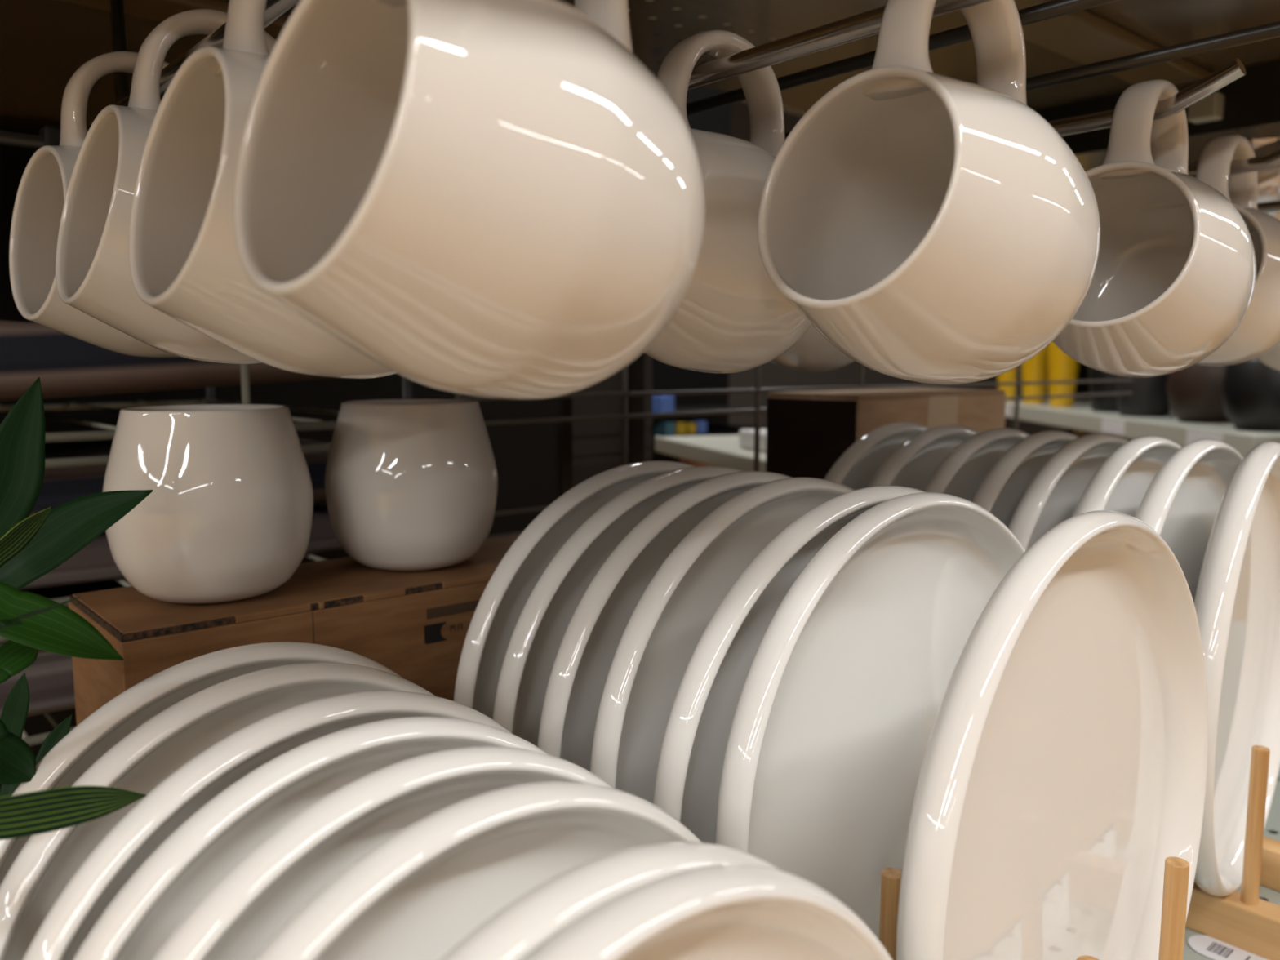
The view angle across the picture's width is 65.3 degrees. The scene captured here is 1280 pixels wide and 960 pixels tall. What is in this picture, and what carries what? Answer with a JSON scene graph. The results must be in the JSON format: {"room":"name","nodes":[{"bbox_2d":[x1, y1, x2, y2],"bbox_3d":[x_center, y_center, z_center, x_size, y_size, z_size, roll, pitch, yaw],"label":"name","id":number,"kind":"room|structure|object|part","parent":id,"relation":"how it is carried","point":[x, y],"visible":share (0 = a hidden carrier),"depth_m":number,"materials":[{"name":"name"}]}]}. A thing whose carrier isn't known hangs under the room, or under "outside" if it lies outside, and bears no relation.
{"room":"store","nodes":[
{"label":"store","id":0,"kind":"room"},
{"bbox_2d":[19,503,342,590],"bbox_3d":[-0.468,0.038,0.840,0.380,0.038,0.349,-6,9,-41],"label":"folded throw","id":1,"kind":"object","parent":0,"point":[95,562],"visible":0.21,"depth_m":0.70,"materials":[{"name":"fabric"}]},
{"bbox_2d":[28,429,328,516],"bbox_3d":[-0.468,-0.007,0.835,0.380,0.050,0.349,-6,9,-41],"label":"folded throw","id":2,"kind":"object","parent":1,"relation":"on","point":[61,486],"visible":0.11,"depth_m":0.70,"materials":[{"name":"fabric"}]},
{"bbox_2d":[628,0,806,115],"bbox_3d":[1.411,-2.323,-0.375,20.000,0.001,16.000,-6,9,-41],"label":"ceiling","id":3,"kind":"structure","parent":0,"point":[785,108],"depth_m":9.33,"materials":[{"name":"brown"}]},
{"bbox_2d":[728,101,952,435],"bbox_3d":[-3.505,-1.176,5.464,20.000,3.650,0.001,-6,9,-41],"label":"wall","id":4,"kind":"structure","parent":0,"point":[773,375],"depth_m":9.64,"materials":[{"name":"grey paint"}]},
{"bbox_2d":[952,375,1064,435],"bbox_3d":[8.750,-1.220,5.835,0.001,3.650,15.500,-6,9,-41],"label":"wall","id":5,"kind":"structure","parent":0,"point":[1030,428],"depth_m":11.11,"materials":[{"name":"grey paint"}]},
{"label":"floor","id":6,"kind":"structure","parent":0,"visible":0},
{"bbox_2d":[0,374,413,746],"bbox_3d":[-0.655,0.005,0.760,0.811,0.610,0.514,-6,9,-41],"label":"wire shelf","id":7,"kind":"object","parent":6,"relation":"on","point":[406,384],"visible":0.07,"depth_m":0.77,"materials":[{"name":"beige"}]},
{"bbox_2d":[0,577,128,719],"bbox_3d":[-0.468,0.118,0.849,0.380,0.054,0.349,-6,9,-41],"label":"folded throw","id":8,"kind":"object","parent":7,"relation":"on","point":[50,678],"visible":0.08,"depth_m":0.69,"materials":[{"name":"fabric"}]},
{"bbox_2d":[0,320,334,401],"bbox_3d":[-0.468,-0.103,0.836,0.362,0.072,0.349,-6,9,-41],"label":"folded throw","id":9,"kind":"object","parent":7,"relation":"on","point":[65,366],"visible":0.38,"depth_m":0.69,"materials":[{"name":"grey fabric"}]},
{"bbox_3d":[-0.517,-0.048,1.209,0.011,0.610,0.012,-6,9,-41],"label":"post","id":10,"kind":"part","parent":7,"relation":"part of","materials":[{"name":"black metal"}]},
{"bbox_3d":[-0.194,-0.004,0.839,0.011,0.610,0.012,-6,9,-41],"label":"post","id":11,"kind":"part","parent":7,"relation":"part of","materials":[{"name":"black metal"}]},
{"bbox_2d":[0,128,556,789],"bbox_3d":[-0.737,0.326,1.278,1.700,1.650,0.225,-6,9,-41],"label":"board","id":12,"kind":"object","parent":6,"relation":"on","point":[525,455],"visible":0.02,"depth_m":1.36,"materials":[{"name":"black"}]},
{"bbox_2d":[0,0,1279,171],"bbox_3d":[-0.031,-0.375,0.952,1.750,0.090,1.465,-6,9,-41],"label":"shelf","id":13,"kind":"object","parent":12,"relation":"attached to","point":[43,43],"visible":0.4,"depth_m":0.85,"materials":[{"name":"brown"}]},
{"bbox_2d":[561,352,652,494],"bbox_3d":[-0.037,-0.059,1.134,0.100,0.650,0.040,-6,9,-41],"label":"upright","id":14,"kind":"object","parent":13,"relation":"attached to","point":[589,448],"visible":0.21,"depth_m":1.13,"materials":[{"name":"brown"}]},
{"bbox_3d":[-0.051,-0.059,1.135,0.080,0.650,0.020,-6,9,-41],"label":"panel","id":15,"kind":"part","parent":14,"relation":"part of","materials":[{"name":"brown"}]},
{"bbox_3d":[-0.004,-0.063,1.163,0.012,0.650,0.040,-6,9,-41],"label":"post","id":16,"kind":"part","parent":14,"relation":"part of","materials":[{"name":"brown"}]},
{"bbox_3d":[-0.021,-0.369,0.811,0.280,0.001,0.160,-6,9,-41],"label":"perforated panel","id":17,"kind":"part","parent":13,"relation":"part of","materials":[{"name":"brown"}]},
{"bbox_2d":[1048,109,1114,136],"bbox_3d":[0.242,-0.190,0.539,0.018,0.009,0.035,-6,9,-41],"label":"hook","id":18,"kind":"object","parent":13,"relation":"attached to","point":[1100,120],"depth_m":0.54,"materials":[{"name":"silver metal"}]},
{"bbox_2d":[770,324,853,371],"bbox_3d":[0.115,-0.151,0.689,0.115,0.153,0.105,-5,8,-36],"label":"mug","id":19,"kind":"object","parent":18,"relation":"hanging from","point":[812,352],"visible":0.08,"depth_m":0.67,"materials":[{"name":"beige ceramic"}]},
{"bbox_2d":[1052,79,1256,377],"bbox_3d":[0.260,-0.130,0.521,0.105,0.153,0.114,6,9,43],"label":"mug","id":20,"kind":"object","parent":18,"relation":"hanging from","point":[1174,278],"visible":0.78,"depth_m":0.50,"materials":[{"name":"beige ceramic"}]},
{"bbox_3d":[0.270,-0.176,0.526,0.030,0.060,0.079,6,-4,43],"label":"handle","id":21,"kind":"part","parent":20,"relation":"part of","materials":[{"name":"beige ceramic"}]},
{"bbox_2d":[1153,57,1246,119],"bbox_3d":[0.280,-0.192,0.494,0.018,0.022,0.041,-6,9,-41],"label":"hook","id":22,"kind":"object","parent":13,"relation":"attached to","point":[1208,85],"depth_m":0.49,"materials":[{"name":"silver metal"}]},
{"bbox_2d":[1236,123,1279,220],"bbox_3d":[0.662,-0.320,1.040,0.149,0.120,0.082,-6,9,-41],"label":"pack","id":23,"kind":"object","parent":13,"relation":"hanging from","point":[1264,140],"visible":0.21,"depth_m":0.99,"materials":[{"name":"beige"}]},
{"bbox_2d":[555,26,766,498],"bbox_3d":[-0.073,-0.142,2.679,1.200,2.250,0.340,-6,9,-41],"label":"display","id":24,"kind":"object","parent":6,"relation":"on","point":[665,377],"visible":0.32,"depth_m":3.01,"materials":[{"name":"black"}]},
{"bbox_2d":[652,395,674,413],"bbox_3d":[0.057,-0.196,2.600,0.044,0.048,0.050,-6,9,-41],"label":"pack","id":25,"kind":"object","parent":24,"relation":"on","point":[663,403],"visible":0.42,"depth_m":2.58,"materials":[{"name":"blue"}]},
{"bbox_2d":[653,421,675,435],"bbox_3d":[0.064,-0.134,2.614,0.032,0.035,0.050,-6,9,-41],"label":"pack","id":26,"kind":"object","parent":24,"relation":"on","point":[660,428],"visible":1,"depth_m":2.60,"materials":[{"name":"blue"}]},
{"bbox_2d":[672,421,685,435],"bbox_3d":[0.095,-0.136,2.640,0.030,0.033,0.050,-6,9,-41],"label":"pack","id":27,"kind":"object","parent":24,"relation":"on","point":[680,427],"visible":0.57,"depth_m":2.62,"materials":[{"name":"yellow"}]},
{"bbox_2d":[684,422,696,434],"bbox_3d":[0.123,-0.138,2.664,0.028,0.031,0.050,-6,9,-41],"label":"pack","id":28,"kind":"object","parent":24,"relation":"on","point":[691,427],"visible":0.52,"depth_m":2.64,"materials":[{"name":"yellow"}]},
{"bbox_2d":[686,419,706,434],"bbox_3d":[0.152,-0.143,2.689,0.032,0.035,0.050,-6,9,-41],"label":"pack","id":29,"kind":"object","parent":24,"relation":"on","point":[701,425],"visible":0.73,"depth_m":2.67,"materials":[{"name":"blue"}]},
{"bbox_2d":[1004,162,1279,457],"bbox_3d":[1.335,-0.292,2.716,0.454,2.400,1.994,0,7,2],"label":"shelf","id":30,"kind":"object","parent":6,"relation":"on","point":[1081,416],"visible":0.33,"depth_m":2.28,"materials":[{"name":"grey paint"}]},
{"bbox_2d":[997,367,1022,400],"bbox_3d":[1.226,-0.358,3.314,0.096,0.190,0.096,-6,9,-41],"label":"tumbler","id":31,"kind":"object","parent":30,"relation":"on","point":[1011,375],"visible":0.16,"depth_m":3.29,"materials":[{"name":"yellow plastic"}]},
{"bbox_2d":[1021,346,1048,404],"bbox_3d":[1.216,-0.330,3.076,0.096,0.190,0.096,-6,9,-41],"label":"tumbler","id":32,"kind":"object","parent":30,"relation":"on","point":[1036,369],"visible":0.57,"depth_m":3.05,"materials":[{"name":"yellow plastic"}]},
{"bbox_2d":[1047,342,1079,407],"bbox_3d":[1.213,-0.305,2.867,0.096,0.190,0.096,-6,9,-41],"label":"tumbler","id":33,"kind":"object","parent":30,"relation":"on","point":[1061,366],"visible":0.6,"depth_m":2.84,"materials":[{"name":"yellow plastic"}]},
{"bbox_2d":[1072,429,1090,436],"bbox_3d":[1.201,-0.017,2.730,0.060,0.250,0.060,-6,9,-41],"label":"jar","id":34,"kind":"object","parent":30,"relation":"on","point":[1078,433],"visible":0.02,"depth_m":2.70,"materials":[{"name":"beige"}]},
{"bbox_2d":[1088,367,1118,412],"bbox_3d":[1.237,-0.241,2.602,0.136,0.125,0.136,-6,9,-41],"label":"plant pot","id":35,"kind":"object","parent":30,"relation":"on","point":[1108,403],"visible":0.45,"depth_m":2.57,"materials":[{"name":"black"}]},
{"bbox_3d":[1.116,-0.174,2.738,0.012,0.044,1.994,0,7,2],"label":"price rail","id":36,"kind":"part","parent":30,"relation":"part of","materials":[{"name":"grey paint"}]},
{"bbox_3d":[1.552,-0.291,2.707,0.020,2.400,1.994,0,7,2],"label":"panel","id":37,"kind":"part","parent":30,"relation":"part of","materials":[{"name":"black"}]},
{"bbox_2d":[1115,373,1169,417],"bbox_3d":[1.209,-0.216,2.394,0.136,0.125,0.136,-6,9,-41],"label":"plant pot","id":38,"kind":"object","parent":30,"relation":"on","point":[1148,397],"visible":0.66,"depth_m":2.35,"materials":[{"name":"grey"}]},
{"bbox_3d":[1.332,-0.183,2.728,0.420,0.020,1.994,0,7,2],"label":"shelf panel","id":39,"kind":"part","parent":30,"relation":"part of","materials":[{"name":"grey paint"}]},
{"bbox_2d":[1166,364,1231,423],"bbox_3d":[1.219,-0.194,2.144,0.160,0.140,0.160,-6,9,-41],"label":"cup","id":40,"kind":"object","parent":30,"relation":"on","point":[1193,392],"visible":0.5,"depth_m":2.10,"materials":[{"name":"brown ceramic"}]},
{"bbox_2d":[1220,358,1279,431],"bbox_3d":[1.189,-0.164,1.887,0.160,0.140,0.160,-6,9,-41],"label":"cup","id":41,"kind":"object","parent":30,"relation":"on","point":[1250,390],"visible":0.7,"depth_m":1.85,"materials":[{"name":"black"}]},
{"bbox_2d":[1182,767,1279,959],"bbox_3d":[0.145,0.293,0.711,1.900,0.050,0.655,-6,9,-41],"label":"display shelf","id":42,"kind":"object","parent":6,"relation":"on","point":[1272,828],"visible":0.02,"depth_m":0.67,"materials":[{"name":"grey"}]},
{"bbox_2d":[0,377,153,839],"bbox_3d":[-0.236,0.139,0.337,0.172,0.343,0.232,1,7,12],"label":"artificial plant","id":43,"kind":"object","parent":42,"relation":"on","point":[31,547],"visible":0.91,"depth_m":0.37,"materials":[{"name":"green plastic"}]},
{"bbox_2d":[68,533,520,725],"bbox_3d":[-0.111,0.161,0.666,0.445,0.222,0.110,-6,9,-41],"label":"cardboard box","id":44,"kind":"object","parent":42,"relation":"on","point":[415,624],"visible":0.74,"depth_m":0.54,"materials":[{"name":"brown cardboard"}]},
{"bbox_2d":[102,404,313,604],"bbox_3d":[-0.238,0.009,0.565,0.105,0.102,0.151,-2,7,-14],"label":"mug","id":45,"kind":"object","parent":44,"relation":"on","point":[227,517],"visible":0.97,"depth_m":0.50,"materials":[{"name":"beige ceramic"}]},
{"bbox_2d":[324,399,497,571],"bbox_3d":[-0.146,0.000,0.647,0.105,0.102,0.151,-1,7,-11],"label":"mug","id":46,"kind":"object","parent":44,"relation":"on","point":[411,485],"visible":1,"depth_m":0.58,"materials":[{"name":"beige ceramic"}]},
{"bbox_2d":[0,0,1133,538],"bbox_3d":[-0.021,-0.065,0.938,2.200,0.608,0.014,-6,9,-41],"label":"grid panel","id":47,"kind":"object","parent":42,"relation":"on","point":[117,15],"visible":0.12,"depth_m":0.94,"materials":[{"name":"brown"}]},
{"bbox_2d":[39,124,60,145],"bbox_3d":[-0.348,-0.207,0.607,0.018,0.017,0.056,-6,9,-41],"label":"hook","id":48,"kind":"object","parent":47,"relation":"attached to","point":[51,134],"depth_m":0.61,"materials":[{"name":"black metal"}]},
{"bbox_2d":[8,51,179,357],"bbox_3d":[-0.256,-0.139,0.513,0.105,0.152,0.110,6,9,43],"label":"mug","id":49,"kind":"object","parent":48,"relation":"hanging from","point":[42,192],"visible":0.27,"depth_m":0.50,"materials":[{"name":"beige ceramic"}]},
{"bbox_3d":[-0.251,-0.185,0.512,0.030,0.060,0.079,6,2,43],"label":"handle","id":50,"kind":"part","parent":49,"relation":"part of","materials":[{"name":"beige ceramic"}]},
{"bbox_2d":[114,93,129,106],"bbox_3d":[-0.243,-0.182,0.488,0.018,0.005,0.027,-6,9,-41],"label":"hook","id":51,"kind":"object","parent":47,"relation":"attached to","point":[123,102],"depth_m":0.50,"materials":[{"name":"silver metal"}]},
{"bbox_2d":[55,8,276,364],"bbox_3d":[-0.192,-0.128,0.440,0.105,0.153,0.115,6,9,43],"label":"mug","id":52,"kind":"object","parent":51,"relation":"hanging from","point":[93,277],"visible":0.38,"depth_m":0.42,"materials":[{"name":"beige ceramic"}]},
{"bbox_3d":[-0.181,-0.174,0.444,0.079,0.060,0.030,12,-3,-42],"label":"handle","id":53,"kind":"part","parent":52,"relation":"part of","materials":[{"name":"beige ceramic"}]},
{"bbox_2d":[160,22,226,97],"bbox_3d":[-0.175,-0.170,0.411,0.018,0.011,0.084,-6,9,-41],"label":"hook","id":54,"kind":"object","parent":47,"relation":"attached to","point":[215,38],"depth_m":0.42,"materials":[{"name":"silver metal"}]},
{"bbox_2d":[264,0,300,27],"bbox_3d":[-0.113,-0.160,0.339,0.018,0.008,0.030,-6,9,-41],"label":"hook","id":55,"kind":"object","parent":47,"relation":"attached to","point":[275,10],"depth_m":0.35,"materials":[{"name":"silver metal"}]},
{"bbox_2d":[128,0,395,378],"bbox_3d":[-0.113,-0.112,0.348,0.114,0.153,0.105,-6,9,-42],"label":"mug","id":56,"kind":"object","parent":55,"relation":"hanging from","point":[184,263],"visible":0.39,"depth_m":0.33,"materials":[{"name":"beige ceramic"}]},
{"bbox_3d":[-0.102,-0.158,0.351,0.079,0.060,0.030,11,-2,-43],"label":"handle","id":57,"kind":"part","parent":56,"relation":"part of","materials":[{"name":"beige ceramic"}]},
{"bbox_2d":[233,0,705,399],"bbox_3d":[-0.042,-0.097,0.264,0.115,0.153,0.105,-6,9,-43],"label":"mug","id":58,"kind":"object","parent":55,"relation":"hanging from","point":[501,199],"visible":1,"depth_m":0.23,"materials":[{"name":"beige ceramic"}]},
{"bbox_3d":[-0.031,-0.143,0.270,0.030,0.060,0.079,7,-5,45],"label":"handle","id":59,"kind":"part","parent":58,"relation":"part of","materials":[{"name":"beige ceramic"}]},
{"bbox_2d":[654,435,765,471],"bbox_3d":[0.273,-0.032,1.475,0.308,0.027,0.654,-2,7,-18],"label":"shelf","id":60,"kind":"object","parent":47,"relation":"attached to","point":[722,451],"visible":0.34,"depth_m":1.54,"materials":[{"name":"grey paint"}]},
{"bbox_2d":[679,457,705,466],"bbox_3d":[0.096,-0.017,1.712,0.040,0.050,0.070,-2,7,-18],"label":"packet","id":61,"kind":"object","parent":60,"relation":"hanging from","point":[681,460],"visible":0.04,"depth_m":1.68,"materials":[{"name":"brown"}]},
{"bbox_3d":[0.277,-0.035,1.476,0.300,0.018,0.653,-2,7,-18],"label":"shelf panel","id":62,"kind":"part","parent":60,"relation":"part of","materials":[{"name":"grey paint"}]},
{"bbox_2d":[738,428,766,452],"bbox_3d":[0.221,-0.052,1.420,0.080,0.027,0.220,-2,7,-18],"label":"package","id":63,"kind":"object","parent":60,"relation":"on","point":[746,440],"visible":0.25,"depth_m":1.47,"materials":[{"name":"white plastic"}]},
{"bbox_2d":[688,0,992,89],"bbox_3d":[-0.037,-0.194,0.522,0.018,0.028,0.599,-6,9,-41],"label":"metal rod","id":64,"kind":"object","parent":47,"relation":"attached to","point":[867,24],"visible":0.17,"depth_m":0.40,"materials":[{"name":"silver metal"}]},
{"bbox_2d":[643,29,811,373],"bbox_3d":[0.028,-0.125,0.454,0.115,0.153,0.105,-5,8,-36],"label":"mug","id":65,"kind":"object","parent":64,"relation":"hanging from","point":[731,317],"visible":0.46,"depth_m":0.42,"materials":[{"name":"beige ceramic"}]},
{"bbox_3d":[0.040,-0.171,0.459,0.079,0.060,0.030,13,-3,-41],"label":"handle","id":66,"kind":"part","parent":65,"relation":"part of","materials":[{"name":"beige ceramic"}]},
{"bbox_2d":[757,0,1100,384],"bbox_3d":[0.106,-0.111,0.364,0.115,0.153,0.105,-5,8,-34],"label":"mug","id":67,"kind":"object","parent":64,"relation":"hanging from","point":[931,228],"visible":0.99,"depth_m":0.34,"materials":[{"name":"beige ceramic"}]},
{"bbox_3d":[0.119,-0.157,0.369,0.079,0.060,0.030,13,-3,-40],"label":"handle","id":68,"kind":"part","parent":67,"relation":"part of","materials":[{"name":"beige ceramic"}]},
{"bbox_2d":[686,0,1119,115],"bbox_3d":[0.056,-0.224,0.569,0.024,0.030,0.640,-6,9,-41],"label":"rail","id":69,"kind":"object","parent":47,"relation":"attached to","point":[1055,8],"visible":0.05,"depth_m":0.50,"materials":[{"name":"black metal"}]},
{"bbox_2d":[747,21,1279,141],"bbox_3d":[0.134,-0.232,0.636,0.024,0.030,0.640,-6,9,-41],"label":"rail","id":70,"kind":"object","parent":47,"relation":"attached to","point":[1272,30],"visible":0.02,"depth_m":0.49,"materials":[{"name":"black metal"}]},
{"bbox_2d":[1187,164,1197,177],"bbox_3d":[0.378,-0.208,0.678,0.018,0.008,0.006,-6,9,-41],"label":"hook","id":71,"kind":"object","parent":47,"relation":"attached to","point":[1192,170],"depth_m":0.68,"materials":[{"name":"silver metal"}]},
{"bbox_2d":[1229,149,1279,174],"bbox_3d":[0.403,-0.205,0.650,0.018,0.012,0.029,-6,9,-41],"label":"hook","id":72,"kind":"object","parent":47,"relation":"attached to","point":[1270,161],"depth_m":0.65,"materials":[{"name":"silver metal"}]},
{"bbox_2d":[1195,134,1279,365],"bbox_3d":[0.387,-0.153,0.670,0.105,0.153,0.115,6,9,41],"label":"mug","id":73,"kind":"object","parent":72,"relation":"hanging from","point":[1258,333],"visible":0.35,"depth_m":0.64,"materials":[{"name":"beige ceramic"}]},
{"bbox_3d":[0.398,-0.199,0.675,0.079,0.060,0.030,12,-4,-44],"label":"handle","id":74,"kind":"part","parent":73,"relation":"part of","materials":[{"name":"beige ceramic"}]},
{"bbox_2d":[1257,200,1279,213],"bbox_3d":[0.526,-0.226,0.831,0.018,0.009,0.017,-6,9,-41],"label":"hook","id":75,"kind":"object","parent":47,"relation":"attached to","point":[1267,206],"visible":0.02,"depth_m":0.82,"materials":[{"name":"silver metal"}]},
{"bbox_2d":[1256,343,1279,372],"bbox_3d":[0.546,-0.160,0.811,0.105,0.153,0.115,6,9,41],"label":"mug","id":76,"kind":"object","parent":75,"relation":"hanging from","point":[1271,359],"visible":0.16,"depth_m":0.81,"materials":[{"name":"beige ceramic"}]},
{"bbox_2d":[765,387,1005,479],"bbox_3d":[0.243,0.074,0.984,0.244,0.321,0.105,-6,9,-41],"label":"carton","id":77,"kind":"object","parent":42,"relation":"on","point":[807,432],"visible":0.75,"depth_m":0.90,"materials":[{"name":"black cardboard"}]},
{"bbox_2d":[879,856,1189,959],"bbox_3d":[0.091,0.221,0.512,0.119,0.139,0.350,-6,9,-41],"label":"plate rack","id":78,"kind":"object","parent":42,"relation":"on","point":[1176,869],"visible":0.15,"depth_m":0.42,"materials":[{"name":"brown wood"}]},
{"bbox_2d":[453,460,696,719],"bbox_3d":[0.004,0.123,0.615,0.270,0.270,0.024,-6,9,-40],"label":"dinner plate","id":79,"kind":"object","parent":78,"relation":"on","point":[496,615],"visible":0.19,"depth_m":0.55,"materials":[{"name":"white ceramic"}]},
{"bbox_2d":[493,466,744,746],"bbox_3d":[0.031,0.126,0.585,0.270,0.270,0.025,-5,9,-39],"label":"dinner plate","id":80,"kind":"object","parent":78,"relation":"on","point":[541,626],"visible":0.19,"depth_m":0.52,"materials":[{"name":"white ceramic"}]},
{"bbox_2d":[537,471,791,771],"bbox_3d":[0.053,0.129,0.558,0.270,0.270,0.025,-6,9,-41],"label":"dinner plate","id":81,"kind":"object","parent":78,"relation":"on","point":[590,641],"visible":0.17,"depth_m":0.49,"materials":[{"name":"white ceramic"}]},
{"bbox_2d":[590,477,854,803],"bbox_3d":[0.079,0.133,0.528,0.270,0.270,0.029,-6,9,-42],"label":"dinner plate","id":82,"kind":"object","parent":78,"relation":"in","point":[656,646],"visible":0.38,"depth_m":0.47,"materials":[{"name":"white ceramic"}]},
{"bbox_2d":[652,485,925,844],"bbox_3d":[0.110,0.137,0.494,0.270,0.270,0.025,-5,9,-39],"label":"dinner plate","id":83,"kind":"object","parent":78,"relation":"on","point":[695,742],"visible":0.23,"depth_m":0.43,"materials":[{"name":"white ceramic"}]},
{"bbox_2d":[715,492,1025,939],"bbox_3d":[0.131,0.141,0.469,0.269,0.269,0.036,-6,9,-42],"label":"dinner plate","id":84,"kind":"object","parent":78,"relation":"on","point":[844,687],"visible":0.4,"depth_m":0.45,"materials":[{"name":"white ceramic"}]},
{"bbox_2d":[895,510,1208,959],"bbox_3d":[0.181,0.147,0.411,0.270,0.270,0.028,-7,9,-44],"label":"dinner plate","id":85,"kind":"object","parent":78,"relation":"in","point":[1064,762],"visible":0.97,"depth_m":0.41,"materials":[{"name":"white ceramic"}]},
{"bbox_2d":[1187,934,1267,959],"bbox_3d":[0.357,0.282,0.583,0.025,0.001,0.069,-6,9,-41],"label":"price sticker","id":86,"kind":"object","parent":42,"relation":"on","point":[1207,946],"visible":1,"depth_m":0.60,"materials":[{"name":"white paper"}]},
{"bbox_2d":[1185,745,1279,959],"bbox_3d":[0.328,0.206,0.711,0.112,0.123,0.400,-6,9,-41],"label":"plate rack","id":87,"kind":"object","parent":42,"relation":"on","point":[1244,921],"visible":0.11,"depth_m":0.59,"materials":[{"name":"brown wood"}]},
{"bbox_2d":[824,422,928,489],"bbox_3d":[0.211,0.093,0.821,0.281,0.281,0.028,-6,9,-43],"label":"dinner plate","id":88,"kind":"object","parent":87,"relation":"in","point":[855,468],"visible":0.09,"depth_m":0.79,"materials":[{"name":"white ceramic"}]},
{"bbox_2d":[867,425,979,490],"bbox_3d":[0.239,0.097,0.789,0.281,0.281,0.028,-6,9,-42],"label":"dinner plate","id":89,"kind":"object","parent":87,"relation":"on","point":[913,463],"visible":0.16,"depth_m":0.76,"materials":[{"name":"white ceramic"}]},
{"bbox_2d":[922,427,1030,501],"bbox_3d":[0.268,0.101,0.756,0.281,0.281,0.028,-6,9,-42],"label":"dinner plate","id":90,"kind":"object","parent":87,"relation":"on","point":[962,472],"visible":0.12,"depth_m":0.72,"materials":[{"name":"white ceramic"}]},
{"bbox_2d":[970,430,1079,528],"bbox_3d":[0.293,0.104,0.727,0.281,0.281,0.028,-6,9,-42],"label":"dinner plate","id":91,"kind":"object","parent":87,"relation":"on","point":[1002,488],"visible":0.15,"depth_m":0.69,"materials":[{"name":"white ceramic"}]},
{"bbox_2d":[1008,432,1128,551],"bbox_3d":[0.315,0.107,0.702,0.281,0.281,0.027,-6,9,-42],"label":"dinner plate","id":92,"kind":"object","parent":87,"relation":"on","point":[1052,497],"visible":0.16,"depth_m":0.66,"materials":[{"name":"white ceramic"}]},
{"bbox_2d":[1071,435,1182,517],"bbox_3d":[0.338,0.111,0.675,0.281,0.281,0.029,-6,9,-43],"label":"dinner plate","id":93,"kind":"object","parent":87,"relation":"on","point":[1120,484],"visible":0.09,"depth_m":0.65,"materials":[{"name":"white ceramic"}]},
{"bbox_2d":[1134,439,1243,603],"bbox_3d":[0.360,0.114,0.649,0.281,0.281,0.030,-6,9,-44],"label":"dinner plate","id":94,"kind":"object","parent":87,"relation":"in","point":[1181,503],"visible":0.19,"depth_m":0.64,"materials":[{"name":"white ceramic"}]},
{"bbox_3d":[0.293,0.257,0.686,0.020,0.027,0.400,-6,9,-41],"label":"rail","id":95,"kind":"part","parent":87,"relation":"part of","materials":[{"name":"brown wood"}]},
{"bbox_2d":[1194,441,1279,896],"bbox_3d":[0.380,0.116,0.626,0.025,0.281,0.281,6,9,41],"label":"dinner plate","id":96,"kind":"object","parent":87,"relation":"on","point":[1237,602],"visible":0.75,"depth_m":0.63,"materials":[{"name":"white ceramic"}]},
{"bbox_3d":[0.362,0.250,0.746,0.020,0.027,0.400,-6,9,-41],"label":"rail","id":97,"kind":"part","parent":87,"relation":"part of","materials":[{"name":"brown wood"}]},
{"bbox_3d":[-0.071,0.258,0.322,0.103,0.110,0.330,-6,9,-41],"label":"plate rack","id":98,"kind":"object","parent":42,"relation":"on","visible":0},
{"bbox_2d":[0,641,402,885],"bbox_3d":[-0.159,0.175,0.412,0.216,0.215,0.032,-7,9,-44],"label":"dinner plate","id":99,"kind":"object","parent":98,"relation":"in","point":[93,737],"visible":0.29,"depth_m":0.38,"materials":[{"name":"white ceramic"}]},
{"bbox_2d":[0,662,435,959],"bbox_3d":[-0.135,0.178,0.384,0.037,0.215,0.216,6,9,43],"label":"dinner plate","id":100,"kind":"object","parent":98,"relation":"in","point":[159,747],"visible":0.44,"depth_m":0.35,"materials":[{"name":"white ceramic"}]},
{"bbox_2d":[22,690,512,959],"bbox_3d":[-0.105,0.182,0.350,0.216,0.216,0.031,-6,9,-44],"label":"dinner plate","id":101,"kind":"object","parent":98,"relation":"in","point":[123,851],"visible":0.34,"depth_m":0.31,"materials":[{"name":"white ceramic"}]},
{"bbox_2d":[73,716,547,959],"bbox_3d":[-0.082,0.186,0.324,0.216,0.214,0.046,-7,9,-44],"label":"dinner plate","id":102,"kind":"object","parent":98,"relation":"in","point":[159,895],"visible":0.39,"depth_m":0.30,"materials":[{"name":"white ceramic"}]},
{"bbox_2d":[152,746,614,959],"bbox_3d":[-0.059,0.189,0.297,0.043,0.214,0.216,7,9,44],"label":"dinner plate","id":103,"kind":"object","parent":98,"relation":"in","point":[236,919],"visible":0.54,"depth_m":0.28,"materials":[{"name":"white ceramic"}]},
{"bbox_2d":[253,781,701,959],"bbox_3d":[-0.036,0.192,0.271,0.043,0.214,0.216,6,9,43],"label":"dinner plate","id":104,"kind":"object","parent":98,"relation":"in","point":[419,893],"visible":0.63,"depth_m":0.27,"materials":[{"name":"white ceramic"}]},
{"bbox_2d":[440,841,782,959],"bbox_3d":[-0.004,0.197,0.235,0.046,0.214,0.216,6,9,44],"label":"dinner plate","id":105,"kind":"object","parent":98,"relation":"in","point":[526,923],"visible":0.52,"depth_m":0.22,"materials":[{"name":"white ceramic"}]},
{"bbox_2d":[524,864,892,959],"bbox_3d":[0.006,0.198,0.223,0.042,0.214,0.216,6,9,44],"label":"dinner plate","id":106,"kind":"object","parent":98,"relation":"in","point":[719,912],"visible":1,"depth_m":0.24,"materials":[{"name":"white ceramic"}]}
]}

